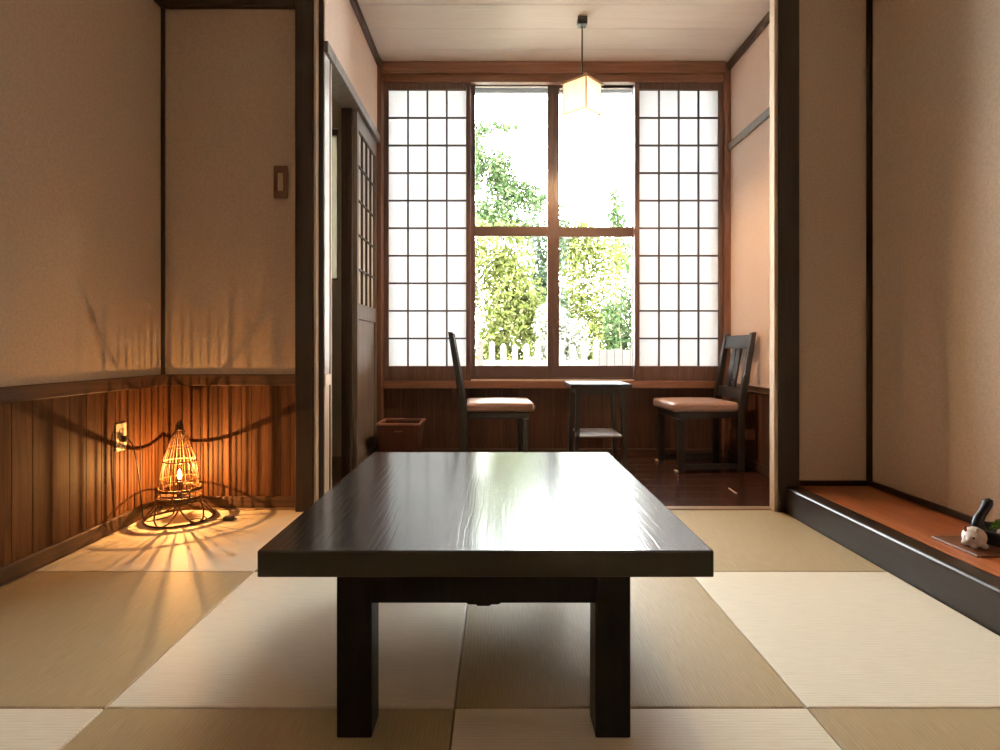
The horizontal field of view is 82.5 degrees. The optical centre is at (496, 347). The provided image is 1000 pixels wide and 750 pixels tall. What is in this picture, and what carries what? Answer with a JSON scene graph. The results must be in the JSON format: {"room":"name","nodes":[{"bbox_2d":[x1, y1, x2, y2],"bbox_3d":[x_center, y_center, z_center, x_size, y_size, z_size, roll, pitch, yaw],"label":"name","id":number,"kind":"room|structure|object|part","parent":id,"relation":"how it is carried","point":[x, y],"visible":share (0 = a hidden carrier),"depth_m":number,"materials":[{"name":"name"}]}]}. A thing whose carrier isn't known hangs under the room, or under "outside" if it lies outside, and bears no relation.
{"room":"traditional dwelling","nodes":[
{"label":"traditional dwelling","id":0,"kind":"room"},
{"bbox_2d":[0,0,163,587],"bbox_3d":[-1.733,-0.490,0.866,0.134,2.900,4.232,0,0,0],"label":"wall","id":1,"kind":"structure","parent":0,"point":[80,80],"depth_m":2.27,"materials":[{"name":"paint"}]},
{"bbox_2d":[0,500,163,586],"bbox_3d":[-1.676,0.771,0.806,0.028,0.058,4.112,0,0,0],"label":"baseboard","id":2,"kind":"structure","parent":1,"relation":"attached to","point":[12,571],"depth_m":2.22,"materials":[{"name":"brown wood"}]},
{"bbox_3d":[-1.678,0.160,0.806,0.024,0.056,4.112,0,0,0],"label":"chair rail","id":3,"kind":"part","parent":1,"relation":"part of","materials":[{"name":"brown wood"}]},
{"bbox_2d":[115,422,127,451],"bbox_3d":[-1.661,0.395,2.535,0.030,0.124,0.072,0,0,0],"label":"wall outlet","id":4,"kind":"object","parent":1,"relation":"attached to","point":[121,438],"visible":1,"depth_m":2.52,"materials":[{"name":"beige plastic"}]},
{"bbox_2d":[154,0,167,8],"bbox_3d":[-1.670,-1.750,0.806,0.040,0.100,4.112,0,0,0],"label":"beam","id":5,"kind":"structure","parent":1,"relation":"attached to","point":[161,3],"depth_m":2.82,"materials":[{"name":"brown wood"}]},
{"bbox_2d":[163,9,294,495],"bbox_3d":[-1.333,-0.490,2.910,0.695,2.900,0.124,0,0,0],"label":"wall","id":6,"kind":"structure","parent":0,"point":[229,376],"depth_m":2.86,"materials":[{"name":"paint"}]},
{"bbox_2d":[161,8,164,373],"bbox_3d":[-1.672,-0.784,2.854,0.016,1.832,0.016,0,0,0],"label":"strip","id":7,"kind":"object","parent":6,"relation":"attached to","point":[162,9],"visible":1,"depth_m":2.85,"materials":[{"name":"brown wood"}]},
{"bbox_2d":[164,496,294,507],"bbox_3d":[-1.323,0.771,2.858,0.677,0.058,0.028,0,0,0],"label":"baseboard","id":8,"kind":"structure","parent":6,"relation":"attached to","point":[213,501],"depth_m":2.84,"materials":[{"name":"brown wood"}]},
{"bbox_3d":[-1.325,0.160,2.860,0.681,0.056,0.024,0,0,0],"label":"chair rail","id":9,"kind":"part","parent":6,"relation":"part of","materials":[{"name":"brown wood"}]},
{"bbox_2d":[165,0,294,8],"bbox_3d":[-1.317,-1.750,2.852,0.665,0.100,0.040,0,0,0],"label":"beam","id":10,"kind":"structure","parent":6,"relation":"attached to","point":[170,4],"depth_m":2.83,"materials":[{"name":"brown wood"}]},
{"bbox_2d":[274,166,286,197],"bbox_3d":[-1.085,-0.832,2.857,0.066,0.160,0.009,0,0,0],"label":"light switch","id":11,"kind":"object","parent":6,"relation":"attached to","point":[280,172],"visible":1,"depth_m":2.85,"materials":[{"name":"brown wood"}]},
{"bbox_2d":[324,0,380,487],"bbox_3d":[-0.898,-0.650,3.567,0.124,2.900,1.466,0,0,0],"label":"wall","id":12,"kind":"structure","parent":0,"point":[350,48],"depth_m":3.39,"materials":[{"name":"paint"}]},
{"bbox_2d":[295,0,323,511],"bbox_3d":[-0.924,-0.570,2.855,0.124,2.740,0.150,0,0,0],"label":"post","id":13,"kind":"object","parent":12,"relation":"attached to","point":[309,14],"visible":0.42,"depth_m":2.78,"materials":[{"name":"brown wood"}]},
{"bbox_2d":[324,52,330,493],"bbox_3d":[-0.857,-0.336,2.883,0.009,2.271,0.098,0,0,0],"label":"panel strip","id":14,"kind":"object","parent":12,"relation":"attached to","point":[327,64],"visible":0.87,"depth_m":2.88,"materials":[{"name":"white paint"}]},
{"bbox_2d":[341,108,351,477],"bbox_3d":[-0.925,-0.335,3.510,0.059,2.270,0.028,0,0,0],"label":"door","id":15,"kind":"structure","parent":12,"relation":"in","point":[346,113],"depth_m":3.50,"materials":[{"name":"brown wood"}]},
{"bbox_3d":[-0.900,-1.501,3.508,0.120,0.058,1.344,0,0,0],"label":"picture rail","id":16,"kind":"part","parent":12,"relation":"part of","materials":[{"name":"grey wood"}]},
{"bbox_2d":[353,111,376,469],"bbox_3d":[-0.879,-0.335,3.808,0.030,2.270,0.563,0,0,0],"label":"door","id":17,"kind":"structure","parent":12,"relation":"in","point":[364,144],"depth_m":3.77,"materials":[{"name":"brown wood"}]},
{"bbox_3d":[-0.882,0.260,3.808,0.012,0.880,0.493,0,0,0],"label":"panel","id":18,"kind":"part","parent":17,"relation":"part of","materials":[{"name":"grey wood"}]},
{"bbox_3d":[-0.849,-2.051,3.555,0.026,0.058,1.249,0,0,0],"label":"cornice","id":19,"kind":"part","parent":12,"relation":"part of","materials":[{"name":"brown wood"}]},
{"bbox_2d":[377,58,383,451],"bbox_3d":[-0.876,-0.640,4.196,0.088,2.880,0.208,0,0,0],"label":"post","id":20,"kind":"object","parent":12,"relation":"attached to","point":[380,85],"visible":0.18,"depth_m":4.09,"materials":[{"name":"brown wood"}]},
{"bbox_2d":[332,95,723,456],"bbox_3d":[-0.220,-0.500,4.235,4.080,3.200,0.170,0,0,0],"label":"wall","id":21,"kind":"structure","parent":0,"point":[437,402],"depth_m":4.20,"materials":[{"name":"paint"}]},
{"bbox_2d":[332,130,337,279],"bbox_3d":[-1.476,-1.060,4.260,0.608,1.120,0.060,0,0,0],"label":"window","id":22,"kind":"structure","parent":21,"relation":"in","point":[334,132],"depth_m":4.25,"materials":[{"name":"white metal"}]},
{"bbox_2d":[384,83,470,380],"bbox_3d":[-0.510,-0.850,4.181,0.636,2.179,0.030,0,0,0],"label":"screen","id":23,"kind":"object","parent":21,"relation":"attached to","point":[427,126],"visible":1,"depth_m":4.18,"materials":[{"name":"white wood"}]},
{"bbox_2d":[471,85,633,380],"bbox_3d":[0.411,-0.873,4.248,2.487,2.225,0.104,0,0,0],"label":"window","id":24,"kind":"structure","parent":21,"relation":"in","point":[552,231],"depth_m":4.23,"materials":[{"name":"glass"},{"name":"wood"}]},
{"bbox_3d":[0.115,-0.873,4.246,0.614,2.185,0.024,0,0,0],"label":"sash","id":25,"kind":"part","parent":24,"relation":"part of","materials":[{"name":"brown metal"}]},
{"bbox_3d":[0.723,-0.873,4.274,0.610,2.185,0.024,0,0,0],"label":"sash","id":26,"kind":"part","parent":24,"relation":"part of","materials":[{"name":"brown metal"}]},
{"bbox_3d":[0.739,-0.906,4.274,0.547,2.077,0.004,0,0,0],"label":"glass pane","id":27,"kind":"part","parent":24,"relation":"part of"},
{"bbox_2d":[382,61,724,84],"bbox_3d":[0.411,-2.010,4.225,2.487,0.140,0.190,0,0,0],"label":"beam","id":28,"kind":"structure","parent":21,"relation":"attached to","point":[473,72],"depth_m":4.13,"materials":[{"name":"brown wood"}]},
{"bbox_3d":[0.411,0.268,4.235,2.487,0.055,0.170,0,0,0],"label":"sill","id":29,"kind":"part","parent":21,"relation":"part of","materials":[{"name":"brown wood"}]},
{"bbox_2d":[421,448,721,456],"bbox_3d":[0.411,0.771,4.205,2.487,0.058,0.030,0,0,0],"label":"baseboard","id":30,"kind":"structure","parent":21,"relation":"attached to","point":[630,452],"depth_m":4.19,"materials":[{"name":"brown wood"}]},
{"bbox_2d":[634,83,722,380],"bbox_3d":[1.331,-0.850,4.181,0.647,2.179,0.030,0,0,0],"label":"screen","id":31,"kind":"object","parent":21,"relation":"attached to","point":[678,127],"visible":0.94,"depth_m":4.18,"materials":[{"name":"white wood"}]},
{"bbox_2d":[332,457,785,512],"bbox_3d":[-0.260,0.880,3.587,4.000,0.160,1.425,0,0,0],"label":"floor","id":32,"kind":"structure","parent":0,"point":[691,487],"depth_m":3.39,"materials":[{"name":"brown wood"}]},
{"bbox_2d":[376,418,425,451],"bbox_3d":[-0.655,0.650,3.918,0.296,0.300,0.292,0,0,0],"label":"basket","id":33,"kind":"object","parent":32,"relation":"on","point":[395,434],"visible":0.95,"depth_m":3.79,"materials":[{"name":"red wood"}]},
{"bbox_2d":[448,332,533,451],"bbox_3d":[-0.044,0.348,3.839,0.553,0.904,0.396,0,0,-3],"label":"dining chair","id":34,"kind":"object","parent":32,"relation":"on","point":[519,409],"visible":0.85,"depth_m":3.65,"materials":[{"name":"brown wood"}]},
{"bbox_3d":[-0.252,0.348,3.652,0.123,0.904,0.034,0,0,-2],"label":"leg","id":35,"kind":"part","parent":34,"relation":"part of","materials":[{"name":"brown wood"}]},
{"bbox_3d":[-0.267,0.348,4.007,0.123,0.904,0.034,0,0,-2],"label":"leg","id":36,"kind":"part","parent":34,"relation":"part of","materials":[{"name":"brown wood"}]},
{"bbox_3d":[0.001,0.433,3.841,0.398,0.042,0.380,0,0,-2],"label":"seat frame","id":37,"kind":"part","parent":34,"relation":"part of","materials":[{"name":"brown wood"}]},
{"bbox_2d":[466,398,533,411],"bbox_3d":[0.014,0.376,3.841,0.437,0.070,0.396,0,0,-2],"label":"cushion","id":38,"kind":"object","parent":34,"relation":"on","point":[472,404],"depth_m":3.65,"materials":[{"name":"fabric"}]},
{"bbox_3d":[0.167,0.627,4.026,0.042,0.345,0.038,0,0,-3],"label":"leg","id":39,"kind":"part","parent":34,"relation":"part of","materials":[{"name":"brown wood"}]},
{"bbox_3d":[0.182,0.627,3.671,0.042,0.345,0.038,0,0,-3],"label":"leg","id":40,"kind":"part","parent":34,"relation":"part of","materials":[{"name":"brown wood"}]},
{"bbox_2d":[564,381,631,469],"bbox_3d":[0.665,0.515,3.815,0.390,0.570,0.380,0,0,0],"label":"side table","id":41,"kind":"object","parent":32,"relation":"on","point":[577,388],"visible":0.94,"depth_m":3.67,"materials":[{"name":"black paint"}]},
{"bbox_3d":[0.518,0.530,3.962,0.048,0.540,0.048,0,0,0],"label":"leg","id":42,"kind":"part","parent":41,"relation":"part of","materials":[{"name":"brown wood"}]},
{"bbox_3d":[0.518,0.530,3.668,0.048,0.540,0.048,0,0,0],"label":"leg","id":43,"kind":"part","parent":41,"relation":"part of","materials":[{"name":"brown wood"}]},
{"bbox_2d":[573,428,621,436],"bbox_3d":[0.665,0.566,3.815,0.280,0.012,0.330,0,0,0],"label":"shelf","id":44,"kind":"object","parent":41,"relation":"attached to","point":[584,432],"depth_m":3.74,"materials":[{"name":"paint"}]},
{"bbox_3d":[0.812,0.530,3.962,0.048,0.540,0.048,0,0,0],"label":"leg","id":45,"kind":"part","parent":41,"relation":"part of","materials":[{"name":"brown wood"}]},
{"bbox_3d":[0.812,0.530,3.668,0.048,0.540,0.048,0,0,0],"label":"leg","id":46,"kind":"part","parent":41,"relation":"part of","materials":[{"name":"brown wood"}]},
{"bbox_2d":[653,332,756,472],"bbox_3d":[1.389,0.348,3.857,0.553,0.904,0.396,0,0,-4],"label":"dining chair","id":47,"kind":"object","parent":32,"relation":"on","point":[715,408],"visible":1,"depth_m":3.69,"materials":[{"name":"brown wood"}]},
{"bbox_3d":[1.157,0.627,4.019,0.042,0.345,0.038,0,0,-4],"label":"leg","id":48,"kind":"part","parent":47,"relation":"part of","materials":[{"name":"brown wood"}]},
{"bbox_3d":[1.182,0.627,3.664,0.042,0.345,0.038,0,0,-4],"label":"leg","id":49,"kind":"part","parent":47,"relation":"part of","materials":[{"name":"brown wood"}]},
{"bbox_2d":[653,397,737,411],"bbox_3d":[1.330,0.376,3.853,0.437,0.070,0.396,0,0,-4],"label":"cushion","id":50,"kind":"object","parent":47,"relation":"on","point":[675,404],"depth_m":3.67,"materials":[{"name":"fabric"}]},
{"bbox_3d":[1.343,0.433,3.854,0.398,0.042,0.380,0,0,-4],"label":"seat frame","id":51,"kind":"part","parent":47,"relation":"part of","materials":[{"name":"brown wood"}]},
{"bbox_3d":[1.591,0.348,4.049,0.123,0.904,0.034,0,0,-4],"label":"leg","id":52,"kind":"part","parent":47,"relation":"part of","materials":[{"name":"brown wood"}]},
{"bbox_3d":[1.581,0.299,3.870,0.033,0.070,0.321,0,0,-4],"label":"rail","id":53,"kind":"part","parent":47,"relation":"part of","materials":[{"name":"brown wood"}]},
{"bbox_3d":[1.640,-0.041,3.874,0.036,0.091,0.321,0,0,-4],"label":"rail","id":54,"kind":"part","parent":47,"relation":"part of","materials":[{"name":"brown wood"}]},
{"bbox_3d":[1.616,0.348,3.694,0.123,0.904,0.034,0,0,-4],"label":"leg","id":55,"kind":"part","parent":47,"relation":"part of","materials":[{"name":"brown wood"}]},
{"bbox_2d":[357,0,769,61],"bbox_3d":[-0.220,-2.140,3.712,4.080,0.120,1.575,0,0,0],"label":"ceiling","id":56,"kind":"structure","parent":0,"point":[400,30],"depth_m":3.73,"materials":[{"name":"white paint"}]},
{"bbox_2d":[560,15,603,122],"bbox_3d":[0.536,-1.771,3.590,0.198,0.618,0.198,0,0,42],"label":"pendant lamp","id":57,"kind":"object","parent":56,"relation":"hanging from","point":[581,94],"visible":1,"depth_m":3.55,"materials":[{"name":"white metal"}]},
{"bbox_3d":[0.536,-1.565,3.590,0.198,0.206,0.198,0,0,42],"label":"shade frame","id":58,"kind":"part","parent":57,"relation":"part of","materials":[{"name":"brown wood"}]},
{"bbox_3d":[0.536,-1.814,3.590,0.008,0.428,0.008,0,0,22],"label":"cord","id":59,"kind":"part","parent":57,"relation":"part of","materials":[{"name":"black metal"}]},
{"bbox_3d":[0.536,-1.566,3.590,0.173,0.196,0.173,0,0,42],"label":"lamp shade","id":60,"kind":"part","parent":57,"relation":"part of","materials":[{"name":"paper"}]},
{"bbox_2d":[727,10,769,477],"bbox_3d":[1.620,-0.570,3.615,0.400,3.060,1.370,0,0,0],"label":"wall","id":61,"kind":"structure","parent":0,"point":[749,145],"depth_m":3.78,"materials":[{"name":"paint"}]},
{"bbox_2d":[721,62,730,457],"bbox_3d":[1.683,-0.640,4.223,0.055,2.880,0.155,0,0,0],"label":"post","id":62,"kind":"object","parent":61,"relation":"attached to","point":[727,75],"visible":0.44,"depth_m":4.14,"materials":[{"name":"brown wood"}]},
{"bbox_3d":[1.688,-2.051,3.565,0.024,0.058,1.230,0,0,0],"label":"cornice","id":63,"kind":"part","parent":61,"relation":"part of","materials":[{"name":"brown wood"}]},
{"bbox_3d":[1.689,-1.462,3.565,0.022,0.055,1.230,0,0,0],"label":"picture rail","id":64,"kind":"part","parent":61,"relation":"part of","materials":[{"name":"grey wood"}]},
{"bbox_3d":[1.689,0.525,3.565,0.022,0.550,1.230,0,0,0],"label":"chair rail","id":65,"kind":"part","parent":61,"relation":"part of","materials":[{"name":"brown wood"}]},
{"bbox_2d":[770,0,798,511],"bbox_3d":[1.415,-0.570,2.853,0.118,2.740,0.154,0,0,0],"label":"post","id":66,"kind":"object","parent":61,"relation":"attached to","point":[784,14],"visible":0.84,"depth_m":2.78,"materials":[{"name":"brown wood"}]},
{"bbox_2d":[799,0,867,484],"bbox_3d":[1.717,-0.610,2.870,0.486,3.140,0.120,0,0,0],"label":"wall","id":67,"kind":"structure","parent":0,"point":[832,33],"depth_m":2.81,"materials":[{"name":"paint"}]},
{"bbox_2d":[799,480,866,485],"bbox_3d":[1.647,0.666,2.806,0.345,0.028,0.018,0,0,0],"label":"baseboard","id":68,"kind":"structure","parent":67,"relation":"attached to","point":[801,482],"depth_m":2.80,"materials":[{"name":"brown wood"}]},
{"bbox_2d":[866,0,872,481],"bbox_3d":[1.829,-0.642,2.800,0.021,2.595,0.020,0,0,0],"label":"post","id":69,"kind":"object","parent":67,"relation":"attached to","point":[869,3],"visible":1,"depth_m":2.79,"materials":[{"name":"brown wood"}]},
{"bbox_2d":[799,485,999,577],"bbox_3d":[1.663,0.696,0.780,0.354,0.038,4.060,0,0,0],"label":"floor","id":70,"kind":"structure","parent":0,"point":[918,522],"depth_m":2.28,"materials":[{"name":"brown wood"}]},
{"bbox_2d":[931,536,999,557],"bbox_3d":[1.678,0.673,1.935,0.260,0.008,0.196,0,0,0],"label":"wooden tray","id":71,"kind":"object","parent":70,"relation":"on","point":[954,541],"visible":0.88,"depth_m":1.90,"materials":[{"name":"brown wood"}]},
{"bbox_2d":[961,526,988,549],"bbox_3d":[1.597,0.632,1.912,0.084,0.073,0.071,0,0,0],"label":"animal figurine","id":72,"kind":"object","parent":71,"relation":"on","point":[975,537],"visible":1,"depth_m":1.89,"materials":[{"name":"white ceramic"}]},
{"bbox_2d":[970,498,999,547],"bbox_3d":[1.718,0.593,1.945,0.170,0.152,0.162,0,0,0],"label":"vase","id":73,"kind":"object","parent":71,"relation":"on","point":[993,538],"visible":0.79,"depth_m":1.95,"materials":[{"name":"black ceramic"}]},
{"bbox_2d":[983,522,999,547],"bbox_3d":[1.722,0.642,1.945,0.162,0.053,0.162,0,0,0],"label":"bowl","id":74,"kind":"object","parent":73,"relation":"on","point":[993,538],"depth_m":1.92,"materials":[{"name":"black ceramic"}]},
{"bbox_2d":[988,519,999,529],"bbox_3d":[1.744,0.608,1.960,0.079,0.049,0.083,0,0,0],"label":"moss","id":75,"kind":"object","parent":73,"relation":"in","point":[996,523],"visible":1,"depth_m":1.97,"materials":[{"name":"green plant"}]},
{"bbox_2d":[873,0,999,521],"bbox_3d":[1.900,-0.490,0.780,0.120,2.900,4.060,0,0,0],"label":"wall","id":76,"kind":"structure","parent":0,"point":[936,63],"depth_m":2.38,"materials":[{"name":"paint"}]},
{"bbox_2d":[868,481,986,522],"bbox_3d":[1.835,0.666,0.780,0.019,0.028,4.060,0,0,0],"label":"baseboard","id":77,"kind":"structure","parent":76,"relation":"attached to","point":[953,513],"depth_m":2.44,"materials":[{"name":"brown wood"}]},
{"bbox_3d":[0.080,0.896,0.762,3.760,0.129,4.224,0,0,0],"label":"floor","id":78,"kind":"structure","parent":0,"visible":0},
{"bbox_2d":[0,709,102,749],"bbox_3d":[-1.267,0.815,0.879,0.788,0.030,0.776,0,0,0],"label":"mat","id":79,"kind":"object","parent":78,"relation":"on","point":[20,729],"visible":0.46,"depth_m":1.21,"materials":[{"name":"beige wicker"}]},
{"bbox_2d":[0,572,252,710],"bbox_3d":[-1.267,0.815,1.655,0.788,0.030,0.772,0,0,0],"label":"mat","id":80,"kind":"object","parent":78,"relation":"on","point":[69,640],"visible":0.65,"depth_m":1.64,"materials":[{"name":"beige wicker"}]},
{"bbox_2d":[35,510,302,571],"bbox_3d":[-1.267,0.815,2.430,0.788,0.030,0.774,0,0,0],"label":"mat","id":81,"kind":"object","parent":78,"relation":"on","point":[217,545],"visible":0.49,"depth_m":2.32,"materials":[{"name":"beige wicker"}]},
{"bbox_2d":[127,420,236,528],"bbox_3d":[-1.426,0.570,2.674,0.442,0.461,0.304,0,0,0],"label":"floor lamp","id":82,"kind":"object","parent":81,"relation":"on","point":[197,492],"visible":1,"depth_m":2.64,"materials":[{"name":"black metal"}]},
{"bbox_3d":[-1.580,0.601,2.612,0.046,0.396,0.207,0,0,41],"label":"power cord","id":83,"kind":"part","parent":82,"relation":"part of","materials":[{"name":"black plastic"}]},
{"bbox_2d":[161,478,190,499],"bbox_3d":[-1.490,0.660,2.675,0.130,0.091,0.130,0,0,45],"label":"socket","id":84,"kind":"object","parent":82,"relation":"attached to","point":[167,494],"depth_m":2.65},
{"bbox_3d":[-1.343,0.794,2.627,0.140,0.011,0.091,0,0,24],"label":"switch cord","id":85,"kind":"part","parent":82,"relation":"part of","materials":[{"name":"black plastic"}]},
{"bbox_2d":[223,516,236,520],"bbox_3d":[-1.234,0.790,2.639,0.061,0.020,0.024,0,0,0],"label":"switch","id":86,"kind":"object","parent":82,"relation":"attached to","point":[226,518],"depth_m":2.63,"materials":[{"name":"black plastic"}]},
{"bbox_2d":[61,709,453,749],"bbox_3d":[-0.483,0.815,0.879,0.776,0.030,0.776,0,0,0],"label":"mat","id":87,"kind":"object","parent":78,"relation":"on","point":[112,729],"visible":0.98,"depth_m":1.19,"materials":[{"name":"beige wicker"}]},
{"bbox_2d":[257,452,713,737],"bbox_3d":[-0.023,0.604,1.690,0.920,0.392,1.089,0,0,0],"label":"table","id":88,"kind":"object","parent":87,"relation":"on","point":[471,528],"visible":1,"depth_m":1.20,"materials":[{"name":"black wood"}]},
{"bbox_3d":[-0.293,0.631,1.204,0.072,0.338,0.072,0,0,0],"label":"leg","id":89,"kind":"part","parent":88,"relation":"part of","materials":[{"name":"black wood"}]},
{"bbox_3d":[0.238,0.631,1.204,0.072,0.338,0.072,0,0,0],"label":"leg","id":90,"kind":"part","parent":88,"relation":"part of","materials":[{"name":"black wood"}]},
{"bbox_2d":[107,572,466,715],"bbox_3d":[-0.483,0.815,1.655,0.776,0.030,0.772,0,0,0],"label":"mat","id":91,"kind":"object","parent":78,"relation":"on","point":[271,643],"visible":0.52,"depth_m":1.48,"materials":[{"name":"beige wicker"}]},
{"bbox_2d":[159,506,770,510],"bbox_3d":[-0.190,0.813,2.846,3.180,0.034,0.053,0,0,0],"label":"threshold","id":92,"kind":"object","parent":78,"relation":"on","point":[668,507],"depth_m":2.83,"materials":[{"name":"brown wood"}]},
{"bbox_2d":[455,577,804,709],"bbox_3d":[0.298,0.815,1.655,0.782,0.030,0.772,0,0,0],"label":"mat","id":93,"kind":"object","parent":78,"relation":"on","point":[686,652],"visible":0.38,"depth_m":1.47,"materials":[{"name":"beige wicker"}]},
{"bbox_2d":[451,709,841,749],"bbox_3d":[0.298,0.815,0.879,0.782,0.030,0.776,0,0,0],"label":"mat","id":94,"kind":"object","parent":78,"relation":"on","point":[473,729],"visible":1,"depth_m":1.19,"materials":[{"name":"beige wicker"}]},
{"bbox_2d":[670,510,885,571],"bbox_3d":[1.045,0.815,2.430,0.708,0.030,0.774,0,0,0],"label":"mat","id":95,"kind":"object","parent":78,"relation":"on","point":[739,540],"visible":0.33,"depth_m":2.32,"materials":[{"name":"beige wicker"}]},
{"bbox_2d":[694,572,999,710],"bbox_3d":[1.045,0.815,1.655,0.708,0.030,0.772,0,0,0],"label":"mat","id":96,"kind":"object","parent":78,"relation":"on","point":[837,640],"visible":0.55,"depth_m":1.57,"materials":[{"name":"beige wicker"}]},
{"bbox_2d":[786,487,999,635],"bbox_3d":[1.444,0.752,0.763,0.083,0.155,4.026,0,0,0],"label":"step","id":97,"kind":"structure","parent":78,"relation":"on","point":[973,592],"depth_m":1.96,"materials":[{"name":"brown wood"}]},
{"bbox_2d":[809,709,999,749],"bbox_3d":[1.045,0.815,0.879,0.708,0.030,0.776,0,0,0],"label":"mat","id":98,"kind":"object","parent":78,"relation":"on","point":[851,729],"visible":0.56,"depth_m":1.20,"materials":[{"name":"beige wicker"}]},
{"label":"outside","id":99,"kind":"structure","parent":0,"visible":0},
{"bbox_3d":[1.000,1.250,15.165,30.000,0.200,21.670,0,0,0],"label":"ground","id":100,"kind":"structure","parent":99,"visible":0},
{"bbox_2d":[475,216,546,365],"bbox_3d":[0.039,-0.419,8.683,1.655,3.147,0.881,0,0,0],"label":"tree","id":101,"kind":"object","parent":100,"relation":"on","point":[513,314],"visible":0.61,"depth_m":8.54,"materials":[{"name":"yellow plant"}]},
{"bbox_3d":[0.036,-0.182,8.631,0.903,2.673,0.289,0,0,-8],"label":"stem","id":102,"kind":"part","parent":101,"relation":"part of","materials":[{"name":"green plant"}]},
{"bbox_2d":[475,119,546,337],"bbox_3d":[0.214,-2.211,13.891,2.253,6.747,1.072,0,0,0],"label":"tree","id":103,"kind":"object","parent":100,"relation":"on","point":[506,194],"visible":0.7,"depth_m":13.76,"materials":[{"name":"green plant"}]},
{"bbox_3d":[0.229,-1.786,13.932,1.536,5.898,0.267,0,0,0],"label":"stem","id":104,"kind":"part","parent":103,"relation":"part of","materials":[{"name":"green plant"}]},
{"bbox_2d":[468,340,598,388],"bbox_3d":[0.143,0.506,7.518,2.387,1.247,0.055,0,0,0],"label":"picket fence","id":105,"kind":"object","parent":100,"relation":"on","point":[479,362],"visible":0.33,"depth_m":7.49,"materials":[{"name":"white wood"}]},
{"bbox_3d":[0.125,0.505,7.528,2.350,0.690,0.034,0,0,0],"label":"rail","id":106,"kind":"part","parent":105,"relation":"part of","materials":[{"name":"white wood"}]},
{"bbox_2d":[520,199,571,355],"bbox_3d":[0.797,-0.698,9.777,1.060,3.701,0.784,0,0,7],"label":"bush","id":107,"kind":"object","parent":100,"relation":"on","point":[541,271],"visible":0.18,"depth_m":9.71,"materials":[{"name":"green plant"}]},
{"bbox_3d":[0.866,-0.384,9.703,0.497,3.073,0.290,0,0,0],"label":"stem","id":108,"kind":"part","parent":107,"relation":"part of","materials":[{"name":"green plant"}]},
{"bbox_2d":[529,304,592,365],"bbox_3d":[0.843,0.261,7.913,0.977,1.793,0.471,0,0,0],"label":"bush","id":109,"kind":"object","parent":100,"relation":"on","point":[567,341],"visible":0.28,"depth_m":7.86,"materials":[{"name":"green plant"}]},
{"bbox_2d":[559,209,631,365],"bbox_3d":[1.750,-0.798,11.245,1.927,3.904,1.151,0,0,0],"label":"tree","id":110,"kind":"object","parent":100,"relation":"on","point":[589,246],"visible":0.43,"depth_m":11.08,"materials":[{"name":"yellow plant"}]},
{"bbox_2d":[596,243,631,349],"bbox_3d":[1.924,-0.259,8.605,1.196,2.831,0.757,0,0,0],"label":"bush","id":111,"kind":"object","parent":100,"relation":"on","point":[615,339],"visible":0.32,"depth_m":8.46,"materials":[{"name":"green plant"}]},
{"bbox_2d":[599,349,631,365],"bbox_3d":[1.950,0.574,7.499,1.221,1.131,0.062,0,0,0],"label":"fence","id":112,"kind":"object","parent":100,"relation":"on","point":[617,357],"visible":0.18,"depth_m":7.47,"materials":[{"name":"white wood"}]},
{"bbox_2d":[605,182,631,305],"bbox_3d":[2.638,-1.215,12.306,0.593,4.733,0.528,0,0,37],"label":"tree","id":113,"kind":"object","parent":100,"relation":"on","point":[615,219],"visible":0.52,"depth_m":12.25,"materials":[{"name":"green plant"}]},
{"bbox_3d":[2.586,-1.150,12.327,0.263,4.604,0.117,0,0,-30],"label":"stem","id":114,"kind":"part","parent":113,"relation":"part of","materials":[{"name":"green plant"}]},
{"bbox_3d":[-0.150,-2.270,1.455,4.900,0.120,6.110,0,0,0],"label":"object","id":115,"kind":"object","parent":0,"visible":0},
{"bbox_2d":[475,88,631,94],"bbox_3d":[0.250,-2.229,4.593,6.500,0.142,0.535,0,0,0],"label":"roof","id":116,"kind":"structure","parent":115,"relation":"attached to","point":[478,91],"depth_m":4.82,"materials":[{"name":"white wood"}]}
]}

